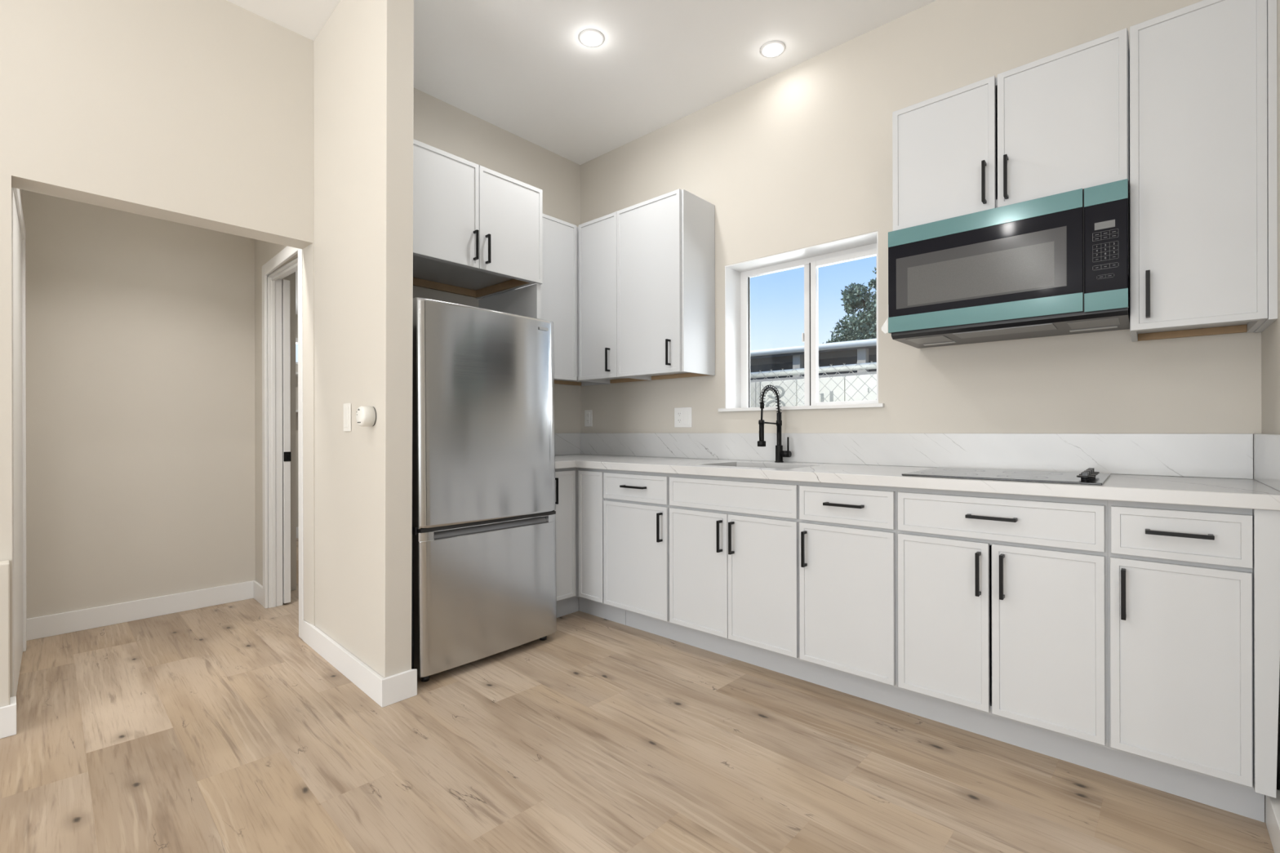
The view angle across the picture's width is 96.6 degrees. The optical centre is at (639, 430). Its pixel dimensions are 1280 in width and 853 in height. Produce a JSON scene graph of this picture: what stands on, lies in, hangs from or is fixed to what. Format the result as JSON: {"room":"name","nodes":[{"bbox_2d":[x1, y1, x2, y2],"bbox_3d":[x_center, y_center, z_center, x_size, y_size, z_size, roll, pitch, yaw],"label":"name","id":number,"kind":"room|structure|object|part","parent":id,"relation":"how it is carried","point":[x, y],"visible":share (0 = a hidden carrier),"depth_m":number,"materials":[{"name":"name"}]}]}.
{"room":"kitchen","nodes":[
{"label":"kitchen","id":0,"kind":"room"},
{"bbox_2d":[19,189,22,204],"bbox_3d":[-2.855,-0.133,2.523,1.080,2.440,0.182,0,0,42],"label":"wall","id":1,"kind":"structure","parent":0,"point":[20,190],"depth_m":2.92,"materials":[{"name":"paint"}]},
{"bbox_2d":[11,186,26,697],"bbox_3d":[-2.732,0.068,2.501,0.849,2.018,0.006,0,0,44],"label":"door frame","id":2,"kind":"structure","parent":1,"relation":"in","point":[16,238],"depth_m":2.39,"materials":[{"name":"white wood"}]},
{"bbox_2d":[22,189,296,618],"bbox_3d":[-2.918,-0.133,3.362,0.130,2.440,1.550,0,0,42],"label":"wall","id":3,"kind":"structure","parent":0,"point":[140,329],"depth_m":3.28,"materials":[{"name":"paint"}]},
{"bbox_2d":[26,580,255,640],"bbox_3d":[-2.847,1.031,3.329,0.014,0.112,1.024,0,0,42],"label":"baseboard","id":4,"kind":"structure","parent":3,"relation":"attached to","point":[50,625],"depth_m":3.26,"materials":[{"name":"white wood"}]},
{"bbox_2d":[0,0,580,697],"bbox_3d":[-3.373,-0.432,1.020,0.150,3.040,8.650,0,0,42],"label":"wall","id":5,"kind":"structure","parent":0,"point":[193,113],"depth_m":2.48,"materials":[{"name":"paint"}]},
{"bbox_2d":[0,560,9,706],"bbox_3d":[-2.540,0.780,1.772,0.085,0.612,0.778,0,0,42],"label":"wall ledge","id":6,"kind":"object","parent":5,"relation":"attached to","point":[4,565],"visible":0.76,"depth_m":2.03,"materials":[{"name":"paint"}]},
{"bbox_2d":[0,696,16,738],"bbox_3d":[-2.530,1.032,1.774,0.100,0.108,0.794,0,0,42],"label":"baseboard","id":7,"kind":"structure","parent":5,"relation":"attached to","point":[8,713],"depth_m":2.02,"materials":[{"name":"white wood"}]},
{"bbox_2d":[413,138,542,299],"bbox_3d":[-1.030,-1.082,3.056,0.631,0.524,0.832,0,0,42],"label":"upper cabinet","id":8,"kind":"object","parent":5,"relation":"attached to","point":[477,229],"visible":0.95,"depth_m":2.91,"materials":[{"name":"white wood"}]},
{"bbox_3d":[-0.952,-1.083,2.735,0.019,0.524,0.400,0,0,42],"label":"door","id":9,"kind":"part","parent":8,"relation":"part of","materials":[{"name":"white wood"}]},
{"bbox_3d":[-1.065,-0.846,3.066,0.550,0.043,0.765,0,0,42],"label":"hanging rail","id":10,"kind":"part","parent":8,"relation":"part of","materials":[{"name":"brown wood"}]},
{"bbox_3d":[-0.819,-0.928,2.844,0.034,0.145,0.011,0,0,42],"label":"handle","id":11,"kind":"part","parent":8,"relation":"part of","materials":[{"name":"black metal"}]},
{"bbox_3d":[-0.772,-0.925,2.896,0.034,0.145,0.011,0,0,42],"label":"handle","id":12,"kind":"part","parent":8,"relation":"part of","materials":[{"name":"black metal"}]},
{"bbox_3d":[-0.683,-1.083,3.036,0.019,0.524,0.402,0,0,42],"label":"door","id":13,"kind":"part","parent":8,"relation":"part of","materials":[{"name":"white wood"}]},
{"bbox_2d":[483,213,606,386],"bbox_3d":[-0.590,-0.837,3.776,0.327,1.016,0.823,0,0,42],"label":"upper cabinet","id":14,"kind":"object","parent":5,"relation":"attached to","point":[559,286],"visible":0.3,"depth_m":3.64,"materials":[{"name":"white wood"}]},
{"bbox_3d":[-0.583,-0.837,3.553,0.019,1.016,0.491,0,0,42],"label":"door","id":15,"kind":"part","parent":14,"relation":"part of","materials":[{"name":"white wood"}]},
{"bbox_3d":[-0.695,-0.343,3.877,0.020,0.024,0.780,0,0,42],"label":"hanging rail","id":16,"kind":"part","parent":14,"relation":"part of","materials":[{"name":"brown wood"}]},
{"bbox_2d":[555,432,581,455],"bbox_3d":[-0.704,0.093,3.880,0.018,0.154,0.824,0,0,42],"label":"backsplash","id":17,"kind":"structure","parent":5,"relation":"attached to","point":[565,443],"depth_m":4.08,"materials":[{"name":"stone"}]},
{"bbox_2d":[580,432,1253,479],"bbox_3d":[0.827,0.089,3.054,3.363,0.154,0.018,0,0,42],"label":"backsplash","id":18,"kind":"structure","parent":5,"relation":"attached to","point":[1219,455],"depth_m":2.46,"materials":[{"name":"stone"}]},
{"bbox_2d":[295,270,297,314],"bbox_3d":[-1.955,-1.231,5.201,3.300,0.088,2.920,0,0,42],"label":"ceiling","id":19,"kind":"structure","parent":0,"point":[296,272],"depth_m":4.88,"materials":[{"name":"paint"}]},
{"bbox_2d":[295,314,298,527],"bbox_3d":[-3.432,-0.062,5.932,0.120,2.300,3.800,0,0,42],"label":"wall","id":20,"kind":"structure","parent":0,"point":[296,315],"depth_m":5.78,"materials":[{"name":"paint"}]},
{"bbox_2d":[296,527,298,538],"bbox_3d":[-3.079,1.031,6.223,0.014,0.112,2.500,0,0,42],"label":"baseboard","id":21,"kind":"structure","parent":20,"relation":"attached to","point":[297,528],"depth_m":5.77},
{"bbox_2d":[254,0,413,678],"bbox_3d":[-1.722,-0.436,3.003,2.140,3.040,0.125,0,0,43],"label":"wall","id":22,"kind":"structure","parent":0,"point":[363,53],"depth_m":2.40,"materials":[{"name":"paint"}]},
{"bbox_2d":[253,581,262,605],"bbox_3d":[-2.417,1.030,3.616,0.247,0.112,0.014,0,0,44],"label":"baseboard","id":23,"kind":"structure","parent":22,"relation":"attached to","point":[257,588],"depth_m":3.61,"materials":[{"name":"white wood"}]},
{"bbox_2d":[267,257,297,608],"bbox_3d":[-2.008,0.063,3.280,0.711,2.044,0.107,0,0,42],"label":"trim","id":24,"kind":"structure","parent":22,"relation":"attached to","point":[274,278],"depth_m":3.51,"materials":[{"name":"white wood"}]},
{"bbox_2d":[262,246,303,639],"bbox_3d":[-2.038,0.032,3.243,0.818,2.105,0.016,0,0,44],"label":"trim","id":25,"kind":"structure","parent":22,"relation":"attached to","point":[287,252],"depth_m":3.35,"materials":[{"name":"white wood"}]},
{"bbox_2d":[281,279,291,603],"bbox_3d":[-2.323,0.066,3.663,0.345,2.016,0.040,0,0,42],"label":"door","id":26,"kind":"structure","parent":22,"relation":"in","point":[286,454],"depth_m":3.55,"materials":[{"name":"white wood"}]},
{"bbox_3d":[-2.197,0.160,3.551,0.008,0.059,0.040,0,0,42],"label":"edge pull","id":27,"kind":"part","parent":26,"relation":"part of","materials":[{"name":"black metal"}]},
{"bbox_2d":[343,403,351,431],"bbox_3d":[-1.295,-0.060,2.518,0.074,0.124,0.008,0,0,42],"label":"switch plate","id":28,"kind":"object","parent":22,"relation":"attached to","point":[347,406],"visible":1,"depth_m":2.50,"materials":[{"name":"white plastic"}]},
{"bbox_2d":[302,620,417,707],"bbox_3d":[-1.343,1.029,2.622,1.028,0.108,0.143,0,0,42],"label":"baseboard","id":29,"kind":"structure","parent":22,"relation":"attached to","point":[388,691],"depth_m":2.37,"materials":[{"name":"white wood"}]},
{"bbox_2d":[355,405,376,426],"bbox_3d":[-1.110,-0.059,2.308,0.082,0.082,0.054,0,0,42],"label":"wall sensor","id":30,"kind":"object","parent":22,"relation":"attached to","point":[365,415],"visible":1,"depth_m":2.29,"materials":[{"name":"white plastic"}]},
{"bbox_2d":[226,0,936,164],"bbox_3d":[-1.166,-2.007,-0.820,5.900,0.100,8.850,0,0,42],"label":"ceiling","id":31,"kind":"structure","parent":0,"point":[522,68],"depth_m":2.93,"materials":[{"name":"paint"}]},
{"bbox_2d":[578,29,604,47],"bbox_3d":[-0.241,-1.955,2.840,0.127,0.008,0.127,0,0,42],"label":"recessed light","id":32,"kind":"object","parent":31,"relation":"in","point":[588,37],"visible":1,"depth_m":2.83,"materials":[{"name":"white plastic"}]},
{"bbox_2d":[760,40,785,57],"bbox_3d":[0.681,-1.957,2.925,0.127,0.008,0.127,0,0,42],"label":"recessed light","id":33,"kind":"object","parent":31,"relation":"in","point":[771,49],"visible":1,"depth_m":2.92,"materials":[{"name":"white"}]},
{"bbox_2d":[0,537,1274,852],"bbox_3d":[-1.570,1.084,1.956,14.366,0.001,15.046,0,0,42],"label":"floor","id":34,"kind":"structure","parent":0,"point":[146,795],"depth_m":1.87,"materials":[{"name":"brown wood"}]},
{"bbox_2d":[411,297,556,682],"bbox_3d":[-0.958,0.256,2.925,0.774,1.652,0.752,0,0,42],"label":"refrigerator","id":35,"kind":"object","parent":34,"relation":"on","point":[483,585],"visible":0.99,"depth_m":2.61,"materials":[{"name":"silver metal"}]},
{"bbox_3d":[-0.705,-0.076,2.702,0.082,0.984,0.746,0,0,42],"label":"fresh food door","id":36,"kind":"part","parent":35,"relation":"part of","materials":[{"name":"silver metal"}]},
{"bbox_2d":[413,514,556,678],"bbox_3d":[-0.720,0.737,2.717,0.144,0.610,0.746,0,0,42],"label":"freezer","id":37,"kind":"object","parent":35,"relation":"in","point":[482,589],"depth_m":2.61,"materials":[{"name":"silver metal"}]},
{"bbox_2d":[478,284,541,319],"bbox_3d":[-0.778,0.132,3.371,0.582,1.900,0.028,0,0,42],"label":"panel","id":38,"kind":"object","parent":34,"relation":"on","point":[526,301],"visible":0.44,"depth_m":3.28,"materials":[{"name":"white wood"}]},
{"bbox_2d":[555,467,604,604],"bbox_3d":[-0.389,0.589,3.599,0.858,0.755,0.825,0,0,42],"label":"base cabinet","id":39,"kind":"object","parent":34,"relation":"on","point":[579,491],"visible":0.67,"depth_m":3.24,"materials":[{"name":"white wood"}]},
{"bbox_3d":[-0.468,0.333,3.166,0.034,0.145,0.011,0,0,42],"label":"handle","id":40,"kind":"part","parent":39,"relation":"part of","materials":[{"name":"black metal"}]},
{"bbox_3d":[-0.445,0.591,3.231,0.019,0.726,0.195,0,0,42],"label":"door","id":41,"kind":"part","parent":39,"relation":"part of","materials":[{"name":"white wood"}]},
{"bbox_2d":[556,596,578,617],"bbox_3d":[-0.470,1.025,3.316,0.012,0.113,0.294,0,0,42],"label":"trim","id":42,"kind":"structure","parent":39,"relation":"attached to","point":[566,606],"depth_m":3.36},
{"bbox_3d":[-0.276,0.591,3.227,0.194,0.726,0.019,0,0,42],"label":"door","id":43,"kind":"part","parent":39,"relation":"part of","materials":[{"name":"white wood"}]},
{"bbox_2d":[555,453,1279,511],"bbox_3d":[0.559,0.188,2.753,3.401,0.040,0.823,0,0,42],"label":"countertop","id":44,"kind":"structure","parent":39,"relation":"on","point":[1253,494],"depth_m":1.99,"materials":[{"name":"stone"}]},
{"bbox_2d":[757,384,791,462],"bbox_3d":[0.697,-0.037,2.964,0.088,0.409,0.232,0,0,42],"label":"kitchen faucet","id":45,"kind":"object","parent":44,"relation":"on","point":[780,453],"visible":1,"depth_m":3.01,"materials":[{"name":"black metal"}]},
{"bbox_3d":[0.674,-0.043,2.968,0.030,0.019,0.190,0,0,42],"label":"dock arm","id":46,"kind":"part","parent":45,"relation":"part of","materials":[{"name":"black metal"}]},
{"bbox_3d":[0.783,0.071,3.012,0.009,0.077,0.009,0,0,42],"label":"lever","id":47,"kind":"part","parent":45,"relation":"part of","materials":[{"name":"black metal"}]},
{"bbox_2d":[902,466,1110,484],"bbox_3d":[1.361,0.149,2.120,0.582,0.033,0.504,0,0,42],"label":"cooktop","id":48,"kind":"object","parent":44,"relation":"in","point":[1089,476],"visible":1,"depth_m":2.04,"materials":[{"name":"black glass"}]},
{"bbox_3d":[1.435,0.146,1.836,0.046,0.027,0.046,0,0,42],"label":"knob","id":49,"kind":"part","parent":48,"relation":"part of","materials":[{"name":"black plastic"}]},
{"bbox_3d":[1.489,0.145,1.895,0.046,0.027,0.046,0,0,42],"label":"knob","id":50,"kind":"part","parent":48,"relation":"part of","materials":[{"name":"black plastic"}]},
{"bbox_3d":[1.542,0.145,1.955,0.046,0.027,0.046,0,0,42],"label":"knob","id":51,"kind":"part","parent":48,"relation":"part of","materials":[{"name":"black plastic"}]},
{"bbox_3d":[1.595,0.145,2.015,0.046,0.027,0.046,0,0,42],"label":"knob","id":52,"kind":"part","parent":48,"relation":"part of","materials":[{"name":"black plastic"}]},
{"bbox_2d":[578,597,626,625],"bbox_3d":[-0.220,1.024,3.300,0.383,0.113,0.012,0,0,42],"label":"trim","id":53,"kind":"structure","parent":34,"relation":"on","point":[607,612],"depth_m":3.29,"materials":[{"name":"white wood"}]},
{"bbox_2d":[603,469,670,623],"bbox_3d":[0.161,0.588,3.219,0.468,0.755,0.658,0,0,42],"label":"base cabinet","id":54,"kind":"object","parent":34,"relation":"on","point":[636,504],"visible":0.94,"depth_m":2.98,"materials":[{"name":"white wood"}]},
{"bbox_3d":[-0.037,0.293,2.978,0.160,0.011,0.034,0,0,42],"label":"handle","id":55,"kind":"part","parent":54,"relation":"part of","materials":[{"name":"black metal"}]},
{"bbox_3d":[-0.028,0.300,3.005,0.450,0.141,0.019,0,0,42],"label":"drawer","id":56,"kind":"part","parent":54,"relation":"part of","materials":[{"name":"white wood"}]},
{"bbox_3d":[0.098,0.484,2.858,0.011,0.145,0.034,0,0,42],"label":"handle","id":57,"kind":"part","parent":54,"relation":"part of","materials":[{"name":"black metal"}]},
{"bbox_2d":[669,473,799,660],"bbox_3d":[0.596,0.587,2.831,0.697,0.755,0.658,0,0,42],"label":"base cabinet","id":58,"kind":"object","parent":34,"relation":"on","point":[734,542],"visible":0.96,"depth_m":2.58,"materials":[{"name":"white wood"}]},
{"bbox_3d":[0.279,0.667,2.732,0.340,0.570,0.019,0,0,42],"label":"door","id":59,"kind":"part","parent":58,"relation":"part of","materials":[{"name":"white wood"}]},
{"bbox_3d":[0.365,0.484,2.619,0.011,0.145,0.034,0,0,42],"label":"handle","id":60,"kind":"part","parent":58,"relation":"part of","materials":[{"name":"black metal"}]},
{"bbox_3d":[0.413,0.484,2.577,0.011,0.145,0.034,0,0,42],"label":"handle","id":61,"kind":"part","parent":58,"relation":"part of","materials":[{"name":"black metal"}]},
{"bbox_3d":[0.406,0.298,2.618,0.682,0.141,0.019,0,0,42],"label":"false drawer","id":62,"kind":"part","parent":58,"relation":"part of","materials":[{"name":"white wood"}]},
{"bbox_3d":[0.534,0.667,2.504,0.340,0.570,0.019,0,0,42],"label":"door","id":63,"kind":"part","parent":58,"relation":"part of","materials":[{"name":"white wood"}]},
{"bbox_2d":[799,481,897,688],"bbox_3d":[1.002,0.586,2.469,0.390,0.755,0.658,0,0,42],"label":"base cabinet","id":64,"kind":"object","parent":34,"relation":"on","point":[848,532],"visible":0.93,"depth_m":2.24,"materials":[{"name":"white wood"}]},
{"bbox_3d":[0.674,0.485,2.343,0.011,0.145,0.034,0,0,42],"label":"handle","id":65,"kind":"part","parent":64,"relation":"part of","materials":[{"name":"black metal"}]},
{"bbox_3d":[0.796,0.291,2.234,0.152,0.011,0.034,0,0,42],"label":"handle","id":66,"kind":"part","parent":64,"relation":"part of","materials":[{"name":"black metal"}]},
{"bbox_3d":[0.810,0.298,2.256,0.377,0.141,0.019,0,0,42],"label":"drawer","id":67,"kind":"part","parent":64,"relation":"part of","materials":[{"name":"white wood"}]},
{"bbox_2d":[625,610,1264,822],"bbox_3d":[0.822,1.022,2.370,2.406,0.113,0.012,0,0,42],"label":"toe kick","id":68,"kind":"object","parent":34,"relation":"on","point":[1233,798],"depth_m":1.99,"materials":[{"name":"white wood"}]},
{"bbox_2d":[897,487,1108,748],"bbox_3d":[1.375,0.585,2.136,0.610,0.755,0.658,0,0,42],"label":"base cabinet","id":69,"kind":"object","parent":34,"relation":"on","point":[1002,598],"visible":0.97,"depth_m":1.89,"materials":[{"name":"white wood"}]},
{"bbox_3d":[1.072,0.665,2.024,0.292,0.570,0.019,0,0,42],"label":"door","id":70,"kind":"part","parent":69,"relation":"part of","materials":[{"name":"white wood"}]},
{"bbox_3d":[1.142,0.483,1.925,0.011,0.145,0.034,0,0,42],"label":"handle","id":71,"kind":"part","parent":69,"relation":"part of","materials":[{"name":"black metal"}]},
{"bbox_3d":[1.170,0.290,1.900,0.145,0.011,0.034,0,0,42],"label":"handle","id":72,"kind":"part","parent":69,"relation":"part of","materials":[{"name":"black metal"}]},
{"bbox_3d":[1.184,0.297,1.923,0.595,0.141,0.019,0,0,42],"label":"drawer","id":73,"kind":"part","parent":69,"relation":"part of","materials":[{"name":"white wood"}]},
{"bbox_3d":[1.194,0.481,1.879,0.011,0.145,0.034,0,0,42],"label":"handle","id":74,"kind":"part","parent":69,"relation":"part of","materials":[{"name":"black metal"}]},
{"bbox_3d":[1.297,0.665,1.823,0.294,0.570,0.019,0,0,42],"label":"door","id":75,"kind":"part","parent":69,"relation":"part of","materials":[{"name":"white wood"}]},
{"bbox_2d":[1107,500,1279,798],"bbox_3d":[1.734,0.584,1.815,0.354,0.755,0.658,0,0,42],"label":"base cabinet","id":76,"kind":"object","parent":34,"relation":"on","point":[1180,576],"depth_m":1.59,"materials":[{"name":"white wood"}]},
{"bbox_3d":[1.422,0.480,1.676,0.011,0.145,0.034,0,0,42],"label":"handle","id":77,"kind":"part","parent":76,"relation":"part of","materials":[{"name":"black metal"}]},
{"bbox_3d":[1.510,0.289,1.597,0.140,0.011,0.034,0,0,42],"label":"handle","id":78,"kind":"part","parent":76,"relation":"part of","materials":[{"name":"black metal"}]},
{"bbox_3d":[1.526,0.296,1.618,0.291,0.141,0.019,0,0,42],"label":"drawer","id":79,"kind":"part","parent":76,"relation":"part of","materials":[{"name":"white wood"}]},
{"bbox_3d":[1.675,0.583,1.522,0.052,0.751,0.079,0,0,42],"label":"filler panel","id":80,"kind":"part","parent":76,"relation":"part of","materials":[{"name":"white wood"}]},
{"bbox_2d":[580,0,1261,433],"bbox_3d":[0.897,-0.442,3.139,3.700,3.040,0.200,0,0,42],"label":"wall","id":81,"kind":"structure","parent":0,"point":[799,157],"depth_m":2.74,"materials":[{"name":"paint"}]},
{"bbox_2d":[584,409,592,426],"bbox_3d":[-0.375,-0.092,4.135,0.078,0.120,0.009,0,0,42],"label":"outlet plate","id":82,"kind":"object","parent":81,"relation":"attached to","point":[588,413],"visible":1,"depth_m":4.13,"materials":[{"name":"white plastic"}]},
{"bbox_2d":[586,412,589,424],"bbox_3d":[-0.376,-0.092,4.133,0.032,0.086,0.004,0,0,42],"label":"receptacle","id":83,"kind":"object","parent":82,"relation":"attached to","point":[587,413],"depth_m":4.13,"materials":[{"name":"white plastic"}]},
{"bbox_2d":[577,188,715,383],"bbox_3d":[0.000,-0.839,3.559,0.878,1.016,0.361,0,0,42],"label":"upper cabinet","id":84,"kind":"object","parent":81,"relation":"attached to","point":[646,270],"visible":1,"depth_m":3.35,"materials":[{"name":"white wood"}]},
{"bbox_3d":[-0.267,-0.838,3.614,0.344,1.016,0.019,0,0,42],"label":"door","id":85,"kind":"part","parent":84,"relation":"part of","materials":[{"name":"white wood"}]},
{"bbox_3d":[-0.201,-0.441,3.520,0.011,0.145,0.034,0,0,42],"label":"handle","id":86,"kind":"part","parent":84,"relation":"part of","materials":[{"name":"black metal"}]},
{"bbox_3d":[0.045,-0.839,3.336,0.484,1.016,0.019,0,0,42],"label":"door","id":87,"kind":"part","parent":84,"relation":"part of","materials":[{"name":"white wood"}]},
{"bbox_3d":[0.112,-0.344,3.683,0.845,0.024,0.014,0,0,42],"label":"hanging rail","id":88,"kind":"part","parent":84,"relation":"part of","materials":[{"name":"brown wood"}]},
{"bbox_3d":[0.158,-0.442,3.200,0.011,0.145,0.034,0,0,42],"label":"handle","id":89,"kind":"part","parent":84,"relation":"part of","materials":[{"name":"black metal"}]},
{"bbox_2d":[674,407,692,427],"bbox_3d":[0.268,-0.085,3.561,0.134,0.124,0.009,0,0,42],"label":"outlet plate","id":90,"kind":"object","parent":81,"relation":"attached to","point":[682,415],"visible":1,"depth_m":3.56,"materials":[{"name":"white plastic"}]},
{"bbox_2d":[677,410,681,424],"bbox_3d":[0.249,-0.085,3.575,0.034,0.088,0.004,0,0,42],"label":"receptacle","id":91,"kind":"object","parent":90,"relation":"attached to","point":[679,412],"depth_m":3.57,"materials":[{"name":"white plastic"}]},
{"bbox_2d":[718,231,884,412],"bbox_3d":[0.886,-0.544,3.134,0.946,0.860,0.222,0,0,42],"label":"window","id":92,"kind":"structure","parent":81,"relation":"attached to","point":[737,276],"depth_m":3.21,"materials":[{"name":"white plastic"}]},
{"bbox_3d":[0.875,-0.124,3.121,0.946,0.019,0.187,0,0,42],"label":"sill","id":93,"kind":"part","parent":92,"relation":"part of","materials":[{"name":"white paint"}]},
{"bbox_3d":[1.107,-0.537,3.043,0.399,0.805,0.035,0,0,42],"label":"sash","id":94,"kind":"part","parent":92,"relation":"part of","materials":[{"name":"white plastic"}]},
{"bbox_2d":[892,27,1129,231],"bbox_3d":[1.447,-1.096,2.267,0.759,0.507,0.361,0,0,42],"label":"upper cabinet","id":95,"kind":"object","parent":81,"relation":"attached to","point":[1059,122],"visible":0.91,"depth_m":2.11,"materials":[{"name":"white wood"}]},
{"bbox_3d":[1.213,-1.096,2.292,0.372,0.507,0.019,0,0,42],"label":"door","id":96,"kind":"part","parent":95,"relation":"part of","materials":[{"name":"white wood"}]},
{"bbox_3d":[1.310,-0.948,2.170,0.011,0.155,0.034,0,0,42],"label":"handle","id":97,"kind":"part","parent":95,"relation":"part of","materials":[{"name":"black metal"}]},
{"bbox_2d":[881,178,1129,348],"bbox_3d":[1.425,-0.605,2.256,0.780,0.447,0.407,0,0,42],"label":"microwave","id":98,"kind":"object","parent":95,"relation":"attached to","point":[1059,264],"visible":0.99,"depth_m":2.08,"materials":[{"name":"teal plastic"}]},
{"bbox_3d":[1.216,-0.383,2.392,0.140,0.002,0.170,0,0,42],"label":"vent plate","id":99,"kind":"part","parent":98,"relation":"part of","materials":[{"name":"grey metal"}]},
{"bbox_3d":[1.258,-0.602,2.146,0.561,0.207,0.002,0,0,42],"label":"door glass","id":100,"kind":"part","parent":98,"relation":"part of","materials":[{"name":"grey glass"}]},
{"bbox_3d":[1.270,-0.614,2.151,0.637,0.417,0.023,0,0,42],"label":"door","id":101,"kind":"part","parent":98,"relation":"part of","materials":[{"name":"teal metal"}]},
{"bbox_3d":[1.619,-0.383,2.032,0.140,0.002,0.170,0,0,42],"label":"vent plate","id":102,"kind":"part","parent":98,"relation":"part of","materials":[{"name":"grey metal"}]},
{"bbox_3d":[1.553,-0.611,1.899,0.114,0.419,0.023,0,0,42],"label":"control panel","id":103,"kind":"part","parent":98,"relation":"part of","materials":[{"name":"black plastic"}]},
{"bbox_3d":[1.363,-0.947,2.123,0.011,0.155,0.034,0,0,42],"label":"handle","id":104,"kind":"part","parent":95,"relation":"part of","materials":[{"name":"black metal"}]},
{"bbox_3d":[1.498,-1.096,2.038,0.374,0.507,0.019,0,0,42],"label":"door","id":105,"kind":"part","parent":95,"relation":"part of","materials":[{"name":"white wood"}]},
{"bbox_2d":[1128,0,1277,342],"bbox_3d":[1.856,-0.841,1.902,0.330,1.020,0.361,0,0,42],"label":"upper cabinet","id":106,"kind":"object","parent":81,"relation":"attached to","point":[1198,80],"depth_m":1.79,"materials":[{"name":"white wood"}]},
{"bbox_3d":[1.659,-0.447,1.861,0.011,0.150,0.034,0,0,42],"label":"handle","id":107,"kind":"part","parent":106,"relation":"part of","materials":[{"name":"black metal"}]},
{"bbox_3d":[1.961,-0.349,2.033,0.279,0.024,0.014,0,0,42],"label":"hanging rail","id":108,"kind":"part","parent":106,"relation":"part of","materials":[{"name":"brown wood"}]},
{"bbox_3d":[1.977,-0.841,1.804,0.018,1.020,0.313,0,0,42],"label":"filler panel","id":109,"kind":"part","parent":106,"relation":"part of","materials":[{"name":"white wood"}]},
{"bbox_2d":[1261,0,1279,790],"bbox_3d":[1.741,-0.444,1.414,0.145,3.040,1.250,0,0,42],"label":"wall","id":110,"kind":"structure","parent":0,"point":[1270,336],"depth_m":1.70,"materials":[{"name":"paint"}]},
{"bbox_2d":[1253,433,1279,491],"bbox_3d":[1.879,0.087,1.693,0.018,0.154,0.648,0,0,42],"label":"backsplash","id":111,"kind":"structure","parent":110,"relation":"attached to","point":[1266,447],"depth_m":1.71,"materials":[{"name":"stone"}]},
{"bbox_2d":[1265,789,1279,852],"bbox_3d":[1.501,1.025,1.287,0.047,0.102,0.696,0,0,42],"label":"baseboard","id":112,"kind":"structure","parent":110,"relation":"attached to","point":[1272,805],"depth_m":1.48,"materials":[{"name":"white wood"}]},
{"label":"outside","id":113,"kind":"structure","parent":0,"visible":0},
{"bbox_3d":[19.612,1.233,26.651,80.000,0.200,59.799,0,0,42],"label":"ground","id":114,"kind":"structure","parent":113,"visible":0},
{"bbox_2d":[750,373,876,407],"bbox_3d":[0.952,0.378,5.000,4.200,1.600,0.053,0,0,42],"label":"wall","id":115,"kind":"structure","parent":114,"relation":"on","point":[871,383],"depth_m":4.51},
{"bbox_3d":[0.202,0.380,5.672,2.185,1.600,0.050,0,0,42],"label":"panel","id":116,"kind":"part","parent":115,"relation":"part of","materials":[{"name":"white paint"}]},
{"bbox_3d":[1.035,0.378,4.928,0.040,1.600,0.050,0,0,42],"label":"panel","id":117,"kind":"part","parent":115,"relation":"part of","materials":[{"name":"white paint"}]},
{"bbox_3d":[1.177,0.377,4.801,0.330,1.600,0.050,0,0,42],"label":"panel","id":118,"kind":"part","parent":115,"relation":"part of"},
{"bbox_3d":[1.451,0.377,4.556,0.395,1.600,0.050,0,0,42],"label":"panel","id":119,"kind":"part","parent":115,"relation":"part of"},
{"bbox_3d":[1.800,0.376,4.245,0.530,1.600,0.050,0,0,42],"label":"panel","id":120,"kind":"part","parent":115,"relation":"part of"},
{"bbox_2d":[750,338,876,382],"bbox_3d":[2.161,0.045,7.856,11.001,2.260,3.080,0,0,42],"label":"neighboring building","id":121,"kind":"structure","parent":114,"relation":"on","point":[861,351],"depth_m":6.34,"materials":[{"name":"concrete"}]},
{"bbox_3d":[1.765,0.161,6.354,0.090,2.030,0.090,0,0,42],"label":"post","id":122,"kind":"part","parent":121,"relation":"part of","materials":[{"name":"concrete"}]},
{"bbox_3d":[1.167,-0.530,6.745,11.000,0.115,0.100,0,0,42],"label":"rail","id":123,"kind":"part","parent":121,"relation":"part of","materials":[{"name":"metal"}]},
{"bbox_3d":[2.302,0.160,5.874,0.090,2.030,0.090,0,0,42],"label":"post","id":124,"kind":"part","parent":121,"relation":"part of","materials":[{"name":"concrete"}]},
{"bbox_2d":[750,360,876,407],"bbox_3d":[0.716,0.372,4.194,7.323,1.612,0.086,0,0,42],"label":"fence","id":125,"kind":"object","parent":114,"relation":"on","point":[868,366],"visible":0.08,"depth_m":3.72,"materials":[{"name":"metal"}]},
{"bbox_3d":[0.958,-0.400,3.957,4.800,0.053,0.042,0,0,42],"label":"rail","id":126,"kind":"part","parent":125,"relation":"part of","materials":[{"name":"silver metal"}]},
{"bbox_2d":[822,266,876,343],"bbox_3d":[5.632,-1.242,11.519,2.186,4.848,3.754,0,0,-42],"label":"tree","id":127,"kind":"object","parent":114,"relation":"on","point":[862,326],"visible":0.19,"depth_m":11.84,"materials":[{"name":"green plant"}]}
]}

